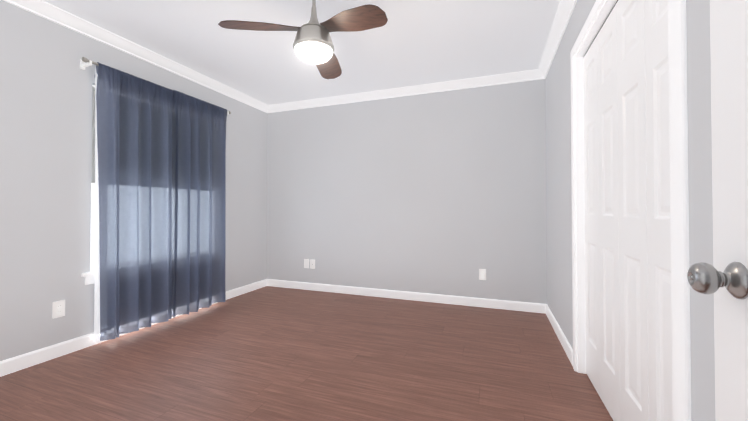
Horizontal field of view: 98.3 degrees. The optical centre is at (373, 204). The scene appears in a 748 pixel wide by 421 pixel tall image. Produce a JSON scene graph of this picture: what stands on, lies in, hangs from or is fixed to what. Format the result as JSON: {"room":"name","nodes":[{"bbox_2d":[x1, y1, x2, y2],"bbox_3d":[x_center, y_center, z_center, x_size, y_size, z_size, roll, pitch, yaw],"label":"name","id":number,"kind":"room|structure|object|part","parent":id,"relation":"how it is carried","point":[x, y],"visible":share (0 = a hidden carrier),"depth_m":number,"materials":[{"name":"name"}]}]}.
{"room":"empty bedroom","nodes":[
{"label":"empty bedroom","id":0,"kind":"room"},
{"bbox_2d":[0,0,267,360],"bbox_3d":[-2.172,-0.140,2.685,0.140,2.440,3.750,0,-1,20],"label":"wall","id":1,"kind":"structure","parent":0,"point":[46,82],"depth_m":2.30,"materials":[{"name":"grey paint"}]},
{"bbox_2d":[52,300,64,318],"bbox_3d":[-2.237,0.740,2.292,0.015,0.115,0.070,0,-1,20],"label":"duplex electrical outlet","id":2,"kind":"object","parent":1,"relation":"attached to","point":[58,309],"visible":1,"depth_m":2.29,"materials":[{"name":"white plastic"}]},
{"bbox_2d":[81,270,94,276],"bbox_3d":[-1.970,0.535,3.058,0.092,0.025,1.355,0,-1,20],"label":"window sill","id":3,"kind":"structure","parent":1,"relation":"attached to","point":[91,273],"depth_m":2.44,"materials":[{"name":"white paint"}]},
{"bbox_2d":[85,275,94,284],"bbox_3d":[-1.953,0.580,3.051,0.013,0.065,1.305,0,-1,20],"label":"apron","id":4,"kind":"object","parent":1,"relation":"attached to","point":[89,279],"visible":0.21,"depth_m":2.46,"materials":[{"name":"white paint"}]},
{"bbox_2d":[90,85,94,270],"bbox_3d":[-2.028,-0.195,3.088,0.083,1.480,1.235,0,-1,20],"label":"window","id":5,"kind":"structure","parent":1,"relation":"in","point":[92,265],"depth_m":2.54,"materials":[{"name":"white plastic"}]},
{"bbox_2d":[91,86,94,183],"bbox_3d":[-2.006,-0.542,3.085,0.036,0.763,1.211,0,-1,20],"label":"shade","id":6,"kind":"object","parent":5,"relation":"attached to","point":[93,87],"depth_m":2.54,"materials":[{"name":"fabric"}]},
{"bbox_2d":[0,279,267,376],"bbox_3d":[-2.075,1.034,2.709,0.013,0.092,3.610,0,-1,20],"label":"baseboard","id":7,"kind":"structure","parent":1,"relation":"attached to","point":[21,362],"depth_m":2.28,"materials":[{"name":"white paint"}]},
{"bbox_2d":[3,0,271,112],"bbox_3d":[-2.047,-1.320,2.729,0.074,0.080,3.610,0,-1,20],"label":"crown molding","id":8,"kind":"structure","parent":1,"relation":"attached to","point":[49,11],"depth_m":2.67,"materials":[{"name":"white paint"}]},
{"bbox_2d":[80,57,230,342],"bbox_3d":[-1.883,-0.011,3.009,0.179,2.134,1.410,0,-1,20],"label":"curtain","id":9,"kind":"object","parent":1,"relation":"attached to","point":[160,203],"visible":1,"depth_m":2.88,"materials":[{"name":"blue fabric"}]},
{"bbox_3d":[-1.974,-0.012,2.742,0.122,2.130,0.661,0,-1,20],"label":"panel","id":10,"kind":"part","parent":9,"relation":"part of","materials":[{"name":"blue fabric"}]},
{"bbox_3d":[-1.884,-1.056,3.023,0.033,0.033,1.410,0,-1,20],"label":"rod","id":11,"kind":"part","parent":9,"relation":"part of","materials":[{"name":"silver metal"}]},
{"bbox_3d":[-1.749,-0.005,3.295,0.123,2.130,0.650,0,-1,20],"label":"panel","id":12,"kind":"part","parent":9,"relation":"part of","materials":[{"name":"blue fabric"}]},
{"bbox_2d":[43,0,559,104],"bbox_3d":[-0.380,-1.435,1.576,4.680,0.120,5.310,0,-1,20],"label":"ceiling","id":13,"kind":"structure","parent":0,"point":[414,42],"depth_m":2.66,"materials":[{"name":"white paint"}]},
{"bbox_2d":[218,0,387,78],"bbox_3d":[-0.301,-1.128,2.042,0.922,0.481,0.914,0,-1,20],"label":"ceiling fan","id":14,"kind":"object","parent":13,"relation":"hanging from","point":[313,43],"visible":1,"depth_m":1.89,"materials":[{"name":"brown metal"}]},
{"bbox_3d":[-0.654,-1.031,1.875,0.374,0.094,0.359,0,-1,20],"label":"blade","id":15,"kind":"part","parent":14,"relation":"part of","materials":[{"name":"brown wood"}]},
{"bbox_3d":[-0.372,-0.920,1.998,0.233,0.064,0.233,0,-1,20],"label":"globe","id":16,"kind":"part","parent":14,"relation":"part of"},
{"bbox_3d":[-0.351,-1.026,2.308,0.203,0.094,0.445,0,-1,20],"label":"blade","id":17,"kind":"part","parent":14,"relation":"part of","materials":[{"name":"brown wood"}]},
{"bbox_3d":[-0.128,-1.032,1.810,0.437,0.094,0.219,0,-1,20],"label":"blade","id":18,"kind":"part","parent":14,"relation":"part of","materials":[{"name":"brown wood"}]},
{"bbox_2d":[0,286,612,420],"bbox_3d":[-0.380,1.115,1.543,4.680,0.100,5.310,0,-1,20],"label":"floor","id":19,"kind":"structure","parent":0,"point":[268,353],"depth_m":2.10,"materials":[{"name":"brown wood"}]},
{"bbox_2d":[267,79,546,303],"bbox_3d":[0.159,-0.124,3.902,3.680,2.440,0.140,0,-1,20],"label":"wall","id":20,"kind":"structure","parent":0,"point":[443,193],"depth_m":3.70,"materials":[{"name":"grey paint"}]},
{"bbox_2d":[304,259,308,267],"bbox_3d":[-0.875,0.764,4.191,0.070,0.115,0.007,0,-1,20],"label":"electrical outlet","id":21,"kind":"object","parent":20,"relation":"attached to","point":[306,263],"visible":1,"depth_m":4.19,"materials":[{"name":"white plastic"}]},
{"bbox_2d":[310,259,314,268],"bbox_3d":[-0.791,0.764,4.160,0.070,0.115,0.008,0,-1,20],"label":"outlet","id":22,"kind":"object","parent":20,"relation":"attached to","point":[312,264],"visible":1,"depth_m":4.16,"materials":[{"name":"white plastic"}]},
{"bbox_2d":[267,70,534,111],"bbox_3d":[0.118,-1.306,3.819,3.210,0.080,0.074,0,-1,20],"label":"crown molding","id":23,"kind":"structure","parent":20,"relation":"attached to","point":[528,75],"depth_m":3.70,"materials":[{"name":"white paint"}]},
{"bbox_2d":[268,279,543,312],"bbox_3d":[0.147,1.048,3.809,3.370,0.092,0.013,0,-1,20],"label":"baseboard","id":24,"kind":"structure","parent":20,"relation":"attached to","point":[426,297],"depth_m":3.68,"materials":[{"name":"white paint"}]},
{"bbox_2d":[479,269,485,279],"bbox_3d":[1.159,0.745,3.450,0.070,0.115,0.015,0,-1,20],"label":"duplex electrical outlet","id":25,"kind":"object","parent":20,"relation":"attached to","point":[482,274],"visible":1,"depth_m":3.44,"materials":[{"name":"white plastic"}]},
{"bbox_2d":[545,0,715,420],"bbox_3d":[1.152,-0.156,1.467,0.140,2.440,3.750,0,-1,20],"label":"wall","id":26,"kind":"structure","parent":0,"point":[559,197],"depth_m":0.88,"materials":[{"name":"grey paint"}]},
{"bbox_2d":[535,0,576,79],"bbox_3d":[1.076,-1.335,1.585,0.074,0.080,3.610,0,-1,20],"label":"crown molding","id":27,"kind":"structure","parent":26,"relation":"attached to","point":[565,8],"depth_m":2.52,"materials":[{"name":"white paint"}]},
{"bbox_2d":[544,304,572,365],"bbox_3d":[1.518,1.034,2.673,0.013,0.092,1.124,0,-1,20],"label":"baseboard","id":28,"kind":"structure","parent":26,"relation":"attached to","point":[563,340],"depth_m":2.55,"materials":[{"name":"white paint"}]},
{"bbox_2d":[583,36,599,395],"bbox_3d":[1.305,0.060,1.916,0.030,2.000,0.292,0,-1,20],"label":"closet door leaf","id":29,"kind":"structure","parent":26,"relation":"in","point":[591,208],"depth_m":1.91,"materials":[{"name":"white paint"}]},
{"bbox_2d":[575,0,616,373],"bbox_3d":[1.164,0.044,1.497,0.140,2.040,1.220,0,-1,20],"label":"door frame","id":30,"kind":"structure","parent":26,"relation":"attached to","point":[603,13],"depth_m":2.07,"materials":[{"name":"white paint"}]},
{"bbox_2d":[584,0,617,55],"bbox_3d":[1.153,-0.952,1.514,0.026,0.010,1.176,0,-1,20],"label":"track","id":31,"kind":"object","parent":26,"relation":"attached to","point":[601,27],"visible":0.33,"depth_m":1.71,"materials":[{"name":"grey"}]},
{"bbox_2d":[597,5,619,420],"bbox_3d":[1.204,0.056,1.640,0.030,2.000,0.292,0,-1,20],"label":"closet door leaf","id":32,"kind":"structure","parent":26,"relation":"in","point":[608,223],"depth_m":1.63,"materials":[{"name":"white paint"}]},
{"bbox_2d":[571,0,690,420],"bbox_3d":[1.091,0.014,1.525,0.016,2.102,1.344,0,-1,20],"label":"trim","id":33,"kind":"structure","parent":26,"relation":"attached to","point":[679,229],"depth_m":0.92,"materials":[{"name":"white paint"}]},
{"bbox_2d":[616,0,648,420],"bbox_3d":[1.102,0.052,1.363,0.030,2.000,0.292,0,-1,20],"label":"closet door leaf","id":34,"kind":"structure","parent":26,"relation":"in","point":[633,282],"depth_m":1.36,"materials":[{"name":"white paint"}]},
{"bbox_2d":[644,0,672,420],"bbox_3d":[1.001,0.049,1.086,0.030,2.000,0.292,0,-1,20],"label":"closet door leaf","id":35,"kind":"structure","parent":26,"relation":"in","point":[658,220],"depth_m":1.15,"materials":[{"name":"white paint"}]},
{"bbox_3d":[-1.131,-0.170,0.381,3.400,2.440,0.140,0,-1,20],"label":"wall","id":36,"kind":"structure","parent":0,"visible":0},
{"bbox_2d":[687,0,747,420],"bbox_3d":[0.536,0.034,0.287,0.106,2.006,0.811,0,-1,20],"label":"door","id":37,"kind":"structure","parent":36,"relation":"in","point":[729,63],"depth_m":0.60,"materials":[{"name":"white paint"}]},
{"bbox_3d":[0.631,0.138,0.598,0.069,0.067,0.067,0,-1,20],"label":"inside door knob","id":38,"kind":"part","parent":37,"relation":"part of","materials":[{"name":"silver metal"}]}
]}

